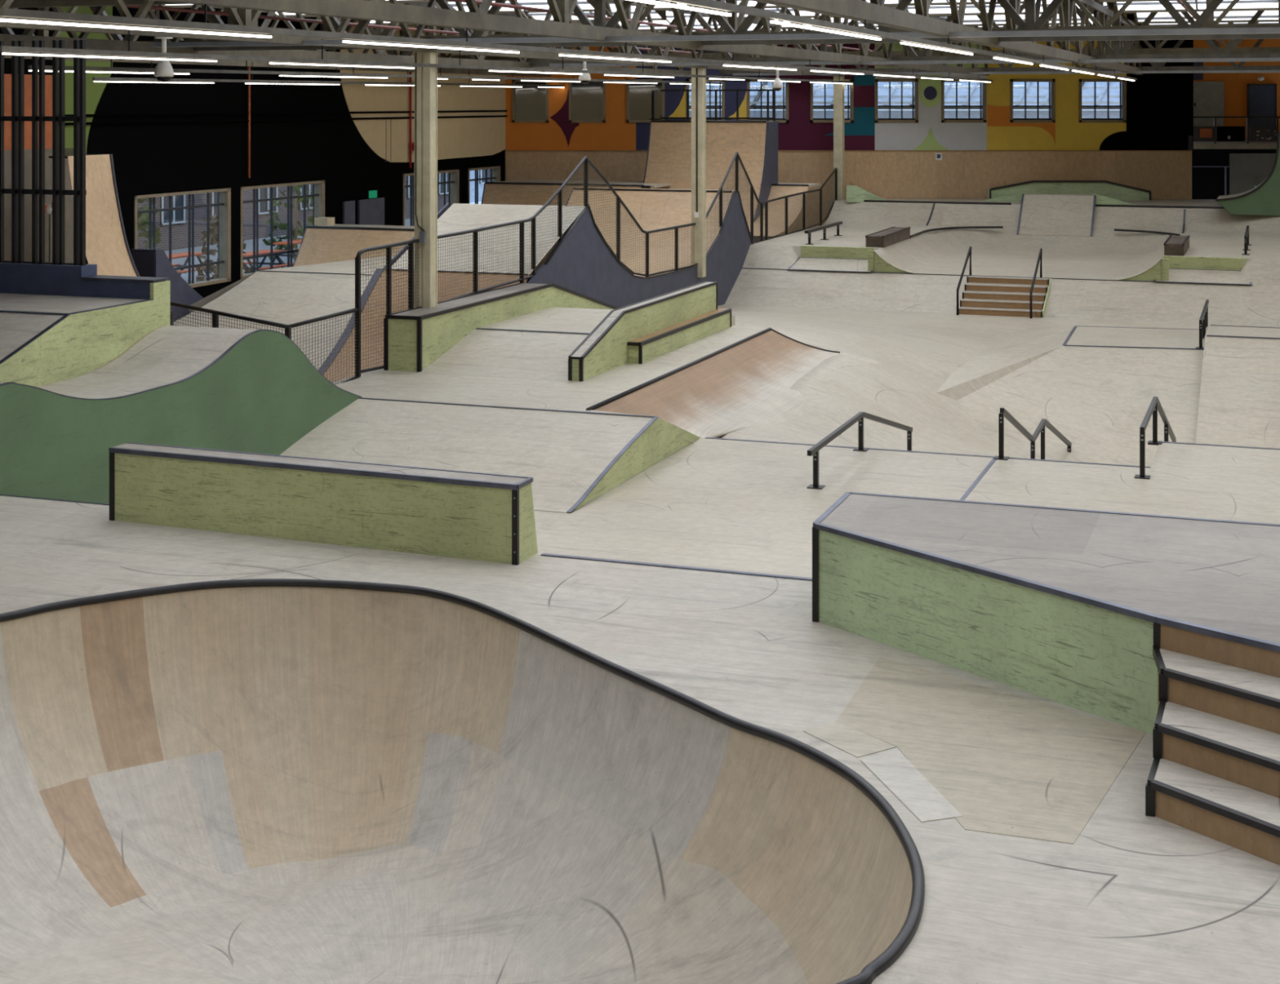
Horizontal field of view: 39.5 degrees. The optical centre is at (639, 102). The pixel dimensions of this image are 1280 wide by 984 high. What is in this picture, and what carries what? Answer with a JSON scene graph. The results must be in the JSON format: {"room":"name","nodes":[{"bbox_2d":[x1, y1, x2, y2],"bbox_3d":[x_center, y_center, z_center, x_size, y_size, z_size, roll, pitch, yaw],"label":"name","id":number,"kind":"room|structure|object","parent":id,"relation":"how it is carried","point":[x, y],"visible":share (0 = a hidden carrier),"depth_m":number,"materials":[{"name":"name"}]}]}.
{"room":"indoor skatepark","nodes":[
{"label":"indoor skatepark","id":0,"kind":"room"},
{"bbox_2d":[0,5,507,297],"bbox_3d":[-13.979,1.000,24.095,0.398,7.400,59.900,0,0,20],"label":"wall","id":1,"kind":"structure","parent":0,"point":[160,137],"depth_m":38.79,"materials":[{"name":"black paint"}]},
{"bbox_2d":[133,187,231,288],"bbox_3d":[-9.455,2.840,36.655,0.220,2.000,3.400,0,0,20],"label":"window","id":2,"kind":"structure","parent":1,"relation":"in","point":[224,194],"depth_m":37.60,"materials":[{"name":"paint"}]},
{"bbox_2d":[240,180,324,279],"bbox_3d":[-8.136,2.840,40.325,0.220,2.000,3.600,0,0,20],"label":"window","id":3,"kind":"structure","parent":1,"relation":"in","point":[319,186],"depth_m":39.98,"materials":[{"name":"paint"}]},
{"bbox_2d":[342,200,355,224],"bbox_3d":[-7.015,3.445,43.032,0.080,2.110,0.520,0,0,20],"label":"door","id":4,"kind":"structure","parent":1,"relation":"in","point":[348,207],"depth_m":42.99,"materials":[{"name":"grey paint"}]},
{"bbox_2d":[358,197,384,225],"bbox_3d":[-6.634,3.445,44.093,0.080,2.110,1.277,0,0,20],"label":"door","id":5,"kind":"structure","parent":1,"relation":"in","point":[371,211],"depth_m":44.06,"materials":[{"name":"grey paint"}]},
{"bbox_2d":[368,190,377,198],"bbox_3d":[-6.616,2.280,44.144,0.060,0.180,0.320,0,0,20],"label":"exit sign","id":6,"kind":"object","parent":1,"relation":"attached to","point":[373,193],"visible":1,"depth_m":44.10,"materials":[{"name":"green plastic"}]},
{"bbox_2d":[402,168,459,226],"bbox_3d":[-5.617,2.840,47.336,0.220,2.000,3.300,0,0,20],"label":"window","id":7,"kind":"structure","parent":1,"relation":"in","point":[454,182],"depth_m":48.19,"materials":[{"name":"paint"}]},
{"bbox_2d":[467,165,500,204],"bbox_3d":[-4.493,2.840,50.466,0.220,2.000,2.150,0,0,20],"label":"window","id":8,"kind":"structure","parent":1,"relation":"in","point":[495,177],"depth_m":50.23,"materials":[{"name":"paint"}]},
{"bbox_2d":[0,0,1279,76],"bbox_3d":[3.002,-1.875,26.548,30.901,2.290,76.001,0,0,20],"label":"ceiling","id":9,"kind":"structure","parent":0,"point":[1015,26],"depth_m":27.57,"materials":[{"name":"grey metal"}]},
{"bbox_2d":[153,35,173,82],"bbox_3d":[-5.967,-0.541,22.332,0.250,0.580,0.246,0,0,20],"label":"dome camera","id":10,"kind":"object","parent":9,"relation":"hanging from","point":[163,72],"visible":0.85,"depth_m":22.26,"materials":[{"name":"white plastic"}]},
{"bbox_2d":[92,59,564,87],"bbox_3d":[-4.390,-0.588,45.754,0.045,0.464,30.772,0,0,20],"label":"ceiling lights","id":11,"kind":"object","parent":9,"relation":"hanging from","point":[301,82],"visible":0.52,"depth_m":37.48,"materials":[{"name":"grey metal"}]},
{"bbox_2d":[28,55,721,84],"bbox_3d":[-2.805,-0.619,39.221,0.047,0.402,32.195,0,0,20],"label":"ceiling lights","id":12,"kind":"object","parent":9,"relation":"hanging from","point":[46,67],"visible":0.77,"depth_m":31.72,"materials":[{"name":"grey metal"}]},
{"bbox_2d":[0,26,853,84],"bbox_3d":[0.059,-0.642,34.771,0.057,0.355,37.120,0,0,20],"label":"ceiling lights","id":13,"kind":"object","parent":9,"relation":"hanging from","point":[3,48],"visible":0.91,"depth_m":22.96,"materials":[{"name":"grey metal"}]},
{"bbox_2d":[0,4,992,82],"bbox_3d":[2.843,-0.665,30.395,0.058,0.310,41.570,0,0,20],"label":"ceiling lights","id":14,"kind":"object","parent":9,"relation":"hanging from","point":[10,12],"visible":1,"depth_m":15.43,"materials":[{"name":"grey metal"}]},
{"bbox_2d":[578,61,591,84],"bbox_3d":[-1.099,-0.656,35.459,0.250,0.580,0.246,0,0,20],"label":"dome camera","id":15,"kind":"object","parent":9,"relation":"hanging from","point":[584,78],"visible":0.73,"depth_m":35.38,"materials":[{"name":"white plastic"}]},
{"bbox_2d":[151,26,1279,47],"bbox_3d":[4.409,-0.760,19.668,23.000,0.060,0.160,0,0,20],"label":"cable tray","id":16,"kind":"object","parent":9,"relation":"on","point":[304,40],"depth_m":20.61,"materials":[{"name":"grey metal"}]},
{"bbox_2d":[772,67,782,91],"bbox_3d":[3.154,-0.547,40.838,0.250,0.580,0.246,0,0,20],"label":"dome camera","id":17,"kind":"object","parent":9,"relation":"hanging from","point":[777,85],"visible":0.84,"depth_m":40.77,"materials":[{"name":"white plastic"}]},
{"bbox_2d":[629,0,1137,80],"bbox_3d":[6.198,-0.681,27.607,0.058,0.279,39.113,0,0,20],"label":"ceiling lights","id":18,"kind":"object","parent":9,"relation":"hanging from","point":[713,4],"visible":0.94,"depth_m":15.04,"materials":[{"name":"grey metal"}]},
{"bbox_2d":[549,57,1279,66],"bbox_3d":[9.007,-0.760,32.467,23.000,0.060,0.160,0,0,20],"label":"cable tray","id":19,"kind":"object","parent":9,"relation":"on","point":[860,60],"depth_m":33.55,"materials":[{"name":"grey metal"}]},
{"bbox_2d":[732,70,1279,75],"bbox_3d":[13.368,-0.760,44.607,23.000,0.060,0.160,0,0,20],"label":"cable tray","id":20,"kind":"object","parent":9,"relation":"on","point":[970,71],"depth_m":45.74,"materials":[{"name":"grey metal"}]},
{"bbox_2d":[505,13,1191,234],"bbox_3d":[6.005,0.651,53.010,20.087,6.699,2.600,0,0,0],"label":"wall","id":21,"kind":"structure","parent":0,"point":[1149,151],"depth_m":51.78,"materials":[{"name":"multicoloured paint"}]},
{"bbox_2d":[511,79,548,122],"bbox_3d":[-3.183,-0.041,51.860,1.069,1.266,0.220,0,0,0],"label":"window","id":22,"kind":"structure","parent":21,"relation":"in","point":[529,104],"depth_m":51.92,"materials":[{"name":"paint"}]},
{"bbox_2d":[568,80,605,122],"bbox_3d":[-1.534,-0.041,51.860,1.069,1.266,0.220,0,0,0],"label":"window","id":23,"kind":"structure","parent":21,"relation":"in","point":[587,102],"depth_m":51.92,"materials":[{"name":"glass"}]},
{"bbox_2d":[626,79,664,122],"bbox_3d":[0.163,-0.041,51.860,1.115,1.266,0.220,0,0,0],"label":"window","id":24,"kind":"structure","parent":21,"relation":"in","point":[638,95],"depth_m":51.92,"materials":[{"name":"paint"}]},
{"bbox_2d":[686,79,724,120],"bbox_3d":[1.909,-0.041,51.860,1.122,1.270,0.220,0,0,0],"label":"window","id":25,"kind":"structure","parent":21,"relation":"in","point":[722,81],"depth_m":51.78,"materials":[{"name":"paint"}]},
{"bbox_2d":[746,79,788,122],"bbox_3d":[3.723,-0.041,51.860,1.219,1.270,0.220,0,0,0],"label":"window","id":26,"kind":"structure","parent":21,"relation":"in","point":[786,119],"depth_m":51.75,"materials":[{"name":"paint"}]},
{"bbox_2d":[810,79,853,122],"bbox_3d":[5.585,-0.041,51.860,1.270,1.270,0.220,0,0,0],"label":"window","id":27,"kind":"structure","parent":21,"relation":"in","point":[851,119],"depth_m":51.75,"materials":[{"name":"paint"}]},
{"bbox_2d":[875,79,918,122],"bbox_3d":[7.469,-0.041,51.860,1.275,1.270,0.220,0,0,0],"label":"window","id":28,"kind":"structure","parent":21,"relation":"in","point":[915,119],"depth_m":51.75,"materials":[{"name":"paint"}]},
{"bbox_2d":[935,152,942,159],"bbox_3d":[8.671,1.579,51.712,0.186,0.209,0.035,0,0,0],"label":"wall sign","id":29,"kind":"object","parent":21,"relation":"attached to","point":[938,155],"visible":1,"depth_m":51.70,"materials":[{"name":"white plastic"}]},
{"bbox_2d":[941,79,986,122],"bbox_3d":[9.424,-0.041,51.860,1.327,1.270,0.220,0,0,0],"label":"window","id":30,"kind":"structure","parent":21,"relation":"in","point":[983,85],"depth_m":51.75,"materials":[{"name":"paint"}]},
{"bbox_2d":[1009,79,1055,122],"bbox_3d":[11.425,-0.041,51.860,1.332,1.270,0.220,0,0,0],"label":"window","id":31,"kind":"structure","parent":21,"relation":"in","point":[1051,105],"depth_m":51.75,"materials":[{"name":"glass"}]},
{"bbox_2d":[1079,79,1126,122],"bbox_3d":[13.461,-0.041,51.860,1.406,1.270,0.220,0,0,0],"label":"window","id":32,"kind":"structure","parent":21,"relation":"in","point":[1122,105],"depth_m":51.75,"materials":[{"name":"paint"}]},
{"bbox_2d":[572,304,1279,512],"bbox_3d":[6.261,4.970,35.472,30.200,2.218,45.000,0,0,20],"label":"floor","id":33,"kind":"structure","parent":0,"point":[917,352],"depth_m":29.61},
{"bbox_2d":[44,201,52,262],"bbox_3d":[-7.813,2.983,23.520,0.202,3.335,0.123,0,0,-1],"label":"ornament","id":34,"kind":"object","parent":33,"relation":"on","point":[48,209],"visible":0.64,"depth_m":23.48,"materials":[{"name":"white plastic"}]},
{"bbox_2d":[0,262,170,386],"bbox_3d":[-8.831,3.330,19.669,5.080,2.740,5.050,0,0,20],"label":"ramp","id":35,"kind":"object","parent":33,"relation":"on","point":[59,322],"visible":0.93,"depth_m":20.19,"materials":[{"name":"green paint"}]},
{"bbox_2d":[0,40,86,265],"bbox_3d":[-8.262,0.627,21.994,3.377,2.755,0.091,0,0,20],"label":"metal bars","id":36,"kind":"object","parent":35,"relation":"on","point":[59,118],"visible":1,"depth_m":21.59,"materials":[{"name":"black metal"}]},
{"bbox_2d":[48,154,173,325],"bbox_3d":[-9.310,2.792,31.428,1.715,3.716,1.260,0,0,20],"label":"quarter pipe","id":37,"kind":"object","parent":33,"relation":"on","point":[107,246],"visible":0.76,"depth_m":31.61,"materials":[{"name":"paint"}]},
{"bbox_2d":[132,248,203,321],"bbox_3d":[-8.732,3.667,33.518,0.518,1.966,2.002,0,0,20],"label":"ramp","id":38,"kind":"object","parent":33,"relation":"on","point":[153,263],"visible":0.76,"depth_m":32.78,"materials":[{"name":"blue paint"}]},
{"bbox_2d":[0,325,362,504],"bbox_3d":[-5.689,3.729,18.978,1.300,2.242,8.876,0,0,20],"label":"ramp","id":39,"kind":"object","parent":33,"relation":"on","point":[242,390],"visible":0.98,"depth_m":19.41,"materials":[{"name":"green paint"}]},
{"bbox_2d":[170,302,358,384],"bbox_3d":[-5.646,3.738,24.171,3.129,1.824,1.860,0,0,20],"label":"fence","id":40,"kind":"object","parent":33,"relation":"on","point":[215,313],"visible":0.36,"depth_m":24.00,"materials":[{"name":"black metal"}]},
{"bbox_2d":[173,256,393,370],"bbox_3d":[-6.439,3.934,33.765,5.450,1.433,8.000,0,0,20],"label":"ramp","id":41,"kind":"object","parent":33,"relation":"on","point":[288,295],"visible":0.37,"depth_m":33.16,"materials":[{"name":"wood"}]},
{"bbox_2d":[292,223,413,266],"bbox_3d":[-6.146,3.727,39.398,3.430,1.845,3.200,0,0,20],"label":"skate ramp","id":42,"kind":"object","parent":33,"relation":"on","point":[320,244],"visible":0.34,"depth_m":39.88,"materials":[{"name":"brown wood"}]},
{"bbox_2d":[314,217,334,225],"bbox_3d":[-7.278,2.747,41.106,0.340,0.170,0.350,0,0,20],"label":"cardboard box","id":43,"kind":"object","parent":42,"relation":"on","point":[319,220],"visible":1,"depth_m":40.97,"materials":[{"name":"beige cardboard"}]},
{"bbox_2d":[318,187,752,382],"bbox_3d":[-1.914,3.294,35.786,4.060,2.813,16.271,0,0,20],"label":"ramp","id":44,"kind":"object","parent":33,"relation":"on","point":[582,262],"visible":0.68,"depth_m":32.93,"materials":[{"name":"wood"}]},
{"bbox_2d":[691,57,706,277],"bbox_3d":[1.276,1.425,38.750,0.360,4.750,0.360,0,0,20],"label":"column","id":45,"kind":"structure","parent":44,"relation":"on","point":[698,84],"depth_m":38.65,"materials":[{"name":"beige metal"}]},
{"bbox_2d":[480,178,671,205],"bbox_3d":[-1.944,3.419,48.089,4.957,2.462,5.200,0,0,20],"label":"skate ramp","id":46,"kind":"object","parent":33,"relation":"on","point":[524,191],"visible":0.23,"depth_m":48.45,"materials":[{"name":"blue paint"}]},
{"bbox_2d":[280,327,882,513],"bbox_3d":[-0.520,4.386,25.406,6.042,1.228,12.511,0,0,20],"label":"ramp","id":47,"kind":"object","parent":33,"relation":"on","point":[578,442],"visible":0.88,"depth_m":22.34,"materials":[{"name":"green paint"}]},
{"bbox_2d":[383,282,618,372],"bbox_3d":[-1.991,3.607,28.945,0.580,1.185,8.076,0,0,20],"label":"ledge","id":48,"kind":"object","parent":47,"relation":"on","point":[414,339],"visible":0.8,"depth_m":26.29,"materials":[{"name":"green paint"}]},
{"bbox_2d":[413,37,437,307],"bbox_3d":[-3.170,1.040,26.375,0.360,3.980,0.360,0,0,20],"label":"column","id":49,"kind":"structure","parent":48,"relation":"on","point":[425,78],"depth_m":26.28,"materials":[{"name":"beige metal"}]},
{"bbox_2d":[417,306,735,381],"bbox_3d":[-0.714,3.700,28.361,2.280,0.601,7.900,0,0,20],"label":"bank","id":50,"kind":"object","parent":47,"relation":"on","point":[539,344],"visible":0.67,"depth_m":25.90,"materials":[{"name":"concrete"}]},
{"bbox_2d":[355,151,837,377],"bbox_3d":[0.860,2.385,37.742,0.061,2.803,28.130,0,0,20],"label":"mesh fence","id":51,"kind":"object","parent":47,"relation":"on","point":[758,205],"visible":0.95,"depth_m":32.13,"materials":[{"name":"black metal"}]},
{"bbox_2d":[568,281,717,382],"bbox_3d":[0.165,3.413,27.169,0.215,0.775,6.190,0,0,20],"label":"ledge","id":52,"kind":"object","parent":47,"relation":"on","point":[605,348],"visible":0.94,"depth_m":26.06,"materials":[{"name":"green paint"}]},
{"bbox_2d":[627,308,731,364],"bbox_3d":[0.685,3.644,28.018,0.215,0.312,4.540,0,0,20],"label":"bench ledge","id":53,"kind":"object","parent":47,"relation":"on","point":[641,350],"visible":1,"depth_m":27.52,"materials":[{"name":"green paint"}]},
{"bbox_2d":[0,494,1279,983],"bbox_3d":[-3.091,4.389,1.897,24.900,1.662,25.280,0,0,20],"label":"platform","id":54,"kind":"object","parent":33,"relation":"on","point":[226,758],"visible":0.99,"depth_m":11.33,"materials":[{"name":"wood"}]},
{"bbox_2d":[108,442,537,565],"bbox_3d":[-2.689,3.287,14.767,3.935,0.627,0.421,0,0,22],"label":"ledge","id":55,"kind":"object","parent":54,"relation":"on","point":[482,517],"visible":1,"depth_m":14.53,"materials":[{"name":"green paint"}]},
{"bbox_2d":[0,586,912,983],"bbox_3d":[-2.472,4.410,9.348,6.081,1.620,7.365,0,0,-36],"label":"bowl","id":56,"kind":"object","parent":54,"relation":"on","point":[199,785],"depth_m":11.53,"materials":[{"name":"beige wood"}]},
{"bbox_2d":[812,492,1279,866],"bbox_3d":[3.218,3.260,9.671,5.632,0.680,5.806,0,0,20],"label":"platform","id":57,"kind":"object","parent":54,"relation":"on","point":[1166,628],"visible":1,"depth_m":10.89,"materials":[{"name":"green paint"}]},
{"bbox_2d":[643,88,777,244],"bbox_3d":[1.274,2.145,47.437,3.613,5.010,4.950,0,0,20],"label":"ramp","id":58,"kind":"object","parent":33,"relation":"on","point":[668,158],"visible":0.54,"depth_m":48.53,"materials":[{"name":"blue paint"}]},
{"bbox_2d":[533,437,1279,577],"bbox_3d":[4.766,4.572,17.852,19.100,0.457,10.625,0,0,20],"label":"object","id":59,"kind":"structure","parent":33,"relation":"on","point":[713,503],"depth_m":19.93,"materials":[{"name":"wood"}]},
{"bbox_2d":[806,412,912,489],"bbox_3d":[2.867,4.495,22.563,0.171,1.230,5.807,0,0,20],"label":"rail","id":60,"kind":"object","parent":59,"relation":"on","point":[814,451],"visible":0.9,"depth_m":21.86,"materials":[{"name":"black metal"}]},
{"bbox_2d":[993,408,1071,460],"bbox_3d":[5.672,4.873,25.256,0.171,2.263,7.643,0,0,20],"label":"rail","id":61,"kind":"object","parent":59,"relation":"on","point":[1003,413],"visible":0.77,"depth_m":24.21,"materials":[{"name":"black metal"}]},
{"bbox_2d":[1134,396,1176,479],"bbox_3d":[6.926,4.531,23.717,0.170,1.541,6.694,0,0,20],"label":"rail","id":62,"kind":"object","parent":59,"relation":"on","point":[1155,405],"visible":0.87,"depth_m":22.58,"materials":[{"name":"black metal"}]},
{"bbox_2d":[724,198,1279,326],"bbox_3d":[12.380,3.691,45.407,17.432,1.858,16.708,0,0,20],"label":"platform","id":63,"kind":"object","parent":33,"relation":"on","point":[1122,271],"visible":0.89,"depth_m":41.56,"materials":[{"name":"green paint"}]},
{"bbox_2d":[747,182,820,235],"bbox_3d":[3.364,2.802,47.457,1.756,1.156,4.800,0,0,20],"label":"skate ramp","id":64,"kind":"object","parent":63,"relation":"on","point":[780,189],"visible":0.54,"depth_m":47.92,"materials":[{"name":"wood"}]},
{"bbox_2d":[804,221,842,244],"bbox_3d":[4.553,3.236,44.023,0.170,0.352,3.527,0,0,20],"label":"rail","id":65,"kind":"object","parent":63,"relation":"on","point":[824,228],"visible":1,"depth_m":44.03,"materials":[{"name":"black metal"}]},
{"bbox_2d":[833,75,844,199],"bbox_3d":[5.705,0.925,51.079,0.360,3.750,0.360,0,0,20],"label":"column","id":66,"kind":"structure","parent":63,"relation":"on","point":[838,88],"depth_m":50.98,"materials":[{"name":"beige metal"}]},
{"bbox_2d":[846,183,888,202],"bbox_3d":[6.441,2.588,50.930,1.228,0.478,1.260,0,0,0],"label":"wedge","id":67,"kind":"object","parent":63,"relation":"on","point":[855,193],"visible":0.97,"depth_m":50.30,"materials":[{"name":"green paint"}]},
{"bbox_2d":[865,226,910,247],"bbox_3d":[6.038,3.265,43.253,0.440,0.270,3.205,0,0,20],"label":"block","id":68,"kind":"object","parent":63,"relation":"on","point":[890,236],"visible":1,"depth_m":42.50,"materials":[{"name":"brown wood"}]},
{"bbox_2d":[982,192,1135,236],"bbox_3d":[11.391,3.155,49.016,4.307,1.290,2.882,0,0,20],"label":"ramp","id":69,"kind":"object","parent":63,"relation":"on","point":[1040,214],"visible":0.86,"depth_m":48.20,"materials":[{"name":"wood"}]},
{"bbox_2d":[987,180,1151,199],"bbox_3d":[12.300,2.533,51.059,4.642,0.601,0.388,0,0,0],"label":"ledge","id":70,"kind":"object","parent":63,"relation":"on","point":[1113,190],"visible":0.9,"depth_m":50.90,"materials":[{"name":"green paint"}]},
{"bbox_2d":[1163,235,1190,256],"bbox_3d":[12.271,3.265,40.695,0.440,0.270,2.605,0,0,20],"label":"block","id":71,"kind":"object","parent":63,"relation":"on","point":[1173,245],"visible":1,"depth_m":39.55,"materials":[{"name":"brown wood"}]},
{"bbox_2d":[1241,225,1251,254],"bbox_3d":[13.999,3.181,41.102,0.170,0.462,3.300,0,0,20],"label":"rail","id":72,"kind":"object","parent":63,"relation":"on","point":[1246,244],"visible":1,"depth_m":39.72,"materials":[{"name":"black metal"}]},
{"bbox_2d":[1215,131,1279,215],"bbox_3d":[16.417,1.876,47.463,2.926,2.236,2.379,0,0,0],"label":"quarter pipe","id":73,"kind":"object","parent":63,"relation":"on","point":[1264,199],"visible":1,"depth_m":46.30,"materials":[{"name":"green paint"}]},
{"bbox_2d":[956,246,1051,318],"bbox_3d":[8.005,3.942,39.055,1.832,1.396,1.876,0,0,20],"label":"wooden stairs","id":74,"kind":"structure","parent":33,"relation":"on","point":[985,306],"depth_m":38.91,"materials":[{"name":"brown wood"}]},
{"bbox_2d":[936,321,1279,466],"bbox_3d":[11.475,5.419,30.943,12.324,2.362,12.000,0,0,20],"label":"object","id":75,"kind":"structure","parent":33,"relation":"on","point":[1096,384],"depth_m":30.87,"materials":[{"name":"concrete"}]},
{"bbox_2d":[1195,299,1208,348],"bbox_3d":[10.771,4.226,34.011,0.171,0.572,3.300,0,0,20],"label":"rail","id":76,"kind":"object","parent":75,"relation":"on","point":[1203,321],"visible":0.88,"depth_m":33.93,"materials":[{"name":"black metal"}]},
{"bbox_2d":[1188,38,1279,199],"bbox_3d":[29.417,0.311,57.695,28.876,8.305,6.010,0,0,-12],"label":"wall","id":77,"kind":"structure","parent":0,"point":[1215,173],"depth_m":57.81,"materials":[{"name":"orange paint"}]},
{"bbox_2d":[1193,81,1223,126],"bbox_3d":[18.415,0.311,57.730,1.011,1.970,0.100,0,0,0],"label":"door","id":78,"kind":"structure","parent":77,"relation":"in","point":[1208,96],"depth_m":57.72,"materials":[{"name":"black metal"}]},
{"bbox_2d":[1193,115,1279,149],"bbox_3d":[18.813,0.901,55.300,5.050,0.972,5.000,0,0,0],"label":"balcony","id":79,"kind":"object","parent":77,"relation":"attached to","point":[1215,137],"visible":0.89,"depth_m":52.83,"materials":[{"name":"concrete"}]},
{"bbox_2d":[1257,75,1263,80],"bbox_3d":[20.085,-0.772,57.644,0.200,0.150,0.200,0,0,20],"label":"wall lamp","id":80,"kind":"object","parent":77,"relation":"attached to","point":[1260,77],"visible":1,"depth_m":57.57,"materials":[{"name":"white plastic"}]},
{"bbox_2d":[1247,84,1276,126],"bbox_3d":[20.157,0.350,57.740,0.933,1.892,0.080,0,0,0],"label":"door","id":81,"kind":"structure","parent":77,"relation":"in","point":[1261,98],"depth_m":57.72,"materials":[{"name":"blue paint"}]},
{"label":"outside","id":82,"kind":"structure","parent":0,"visible":0},
{"bbox_2d":[164,218,409,283],"bbox_3d":[-29.533,4.825,53.112,48.500,0.150,70.000,0,0,20],"label":"ground","id":83,"kind":"structure","parent":82,"point":[249,247],"depth_m":55.36,"materials":[{"name":"grey concrete"}]},
{"bbox_2d":[137,197,161,248],"bbox_3d":[-12.509,3.360,43.804,1.488,2.779,1.436,0,0,-43],"label":"shrub","id":84,"kind":"object","parent":83,"relation":"on","point":[142,225],"visible":0.17,"depth_m":43.85,"materials":[{"name":"green plant"}]},
{"bbox_2d":[166,252,216,278],"bbox_3d":[-12.022,4.372,46.396,1.500,0.783,1.800,0,0,20],"label":"picnic table","id":85,"kind":"object","parent":83,"relation":"on","point":[184,254],"visible":0.21,"depth_m":46.68,"materials":[{"name":"orange wood"}]},
{"bbox_2d":[191,213,253,282],"bbox_3d":[-10.530,3.762,44.626,1.746,1.976,1.718,0,0,20],"label":"shrub","id":86,"kind":"object","parent":83,"relation":"on","point":[214,223],"visible":0.36,"depth_m":44.55,"materials":[{"name":"green plant"}]},
{"bbox_2d":[243,249,293,270],"bbox_3d":[-10.137,4.372,47.207,1.500,0.783,1.800,0,0,20],"label":"picnic table","id":87,"kind":"object","parent":83,"relation":"on","point":[280,264],"visible":0.37,"depth_m":47.40,"materials":[{"name":"orange wood"}]},
{"bbox_2d":[269,239,302,269],"bbox_3d":[-9.794,4.372,51.121,1.500,0.783,1.800,0,0,20],"label":"picnic table","id":88,"kind":"object","parent":83,"relation":"on","point":[298,241],"visible":0.15,"depth_m":50.48,"materials":[{"name":"orange wood"}]},
{"bbox_2d":[262,184,312,262],"bbox_3d":[-10.046,3.188,52.021,1.887,3.124,1.795,0,0,20],"label":"shrub","id":89,"kind":"object","parent":83,"relation":"on","point":[295,232],"visible":0.39,"depth_m":51.83,"materials":[{"name":"green plant"}]},
{"bbox_2d":[137,172,448,251],"bbox_3d":[-14.033,1.175,61.357,1.100,7.150,34.000,0,0,20],"label":"brick house","id":90,"kind":"structure","parent":83,"relation":"on","point":[180,218],"depth_m":59.28,"materials":[{"name":"grey brick"}]},
{"bbox_2d":[297,191,312,239],"bbox_3d":[-9.505,3.514,56.076,2.124,2.472,2.231,0,0,20],"label":"shrub","id":91,"kind":"object","parent":83,"relation":"on","point":[308,197],"visible":0.02,"depth_m":55.73,"materials":[{"name":"green plant"}]},
{"bbox_2d":[469,168,490,202],"bbox_3d":[-5.821,0.675,91.612,1.100,8.150,27.500,0,0,20],"label":"house","id":92,"kind":"structure","parent":83,"relation":"on","point":[482,173],"depth_m":85.06,"materials":[{"name":"white plastic"}]},
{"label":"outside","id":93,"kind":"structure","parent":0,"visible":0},
{"bbox_2d":[688,81,1119,118],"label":"windows","id":94,"kind":"structure","parent":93,"point":[1087,87],"depth_m":68.86,"materials":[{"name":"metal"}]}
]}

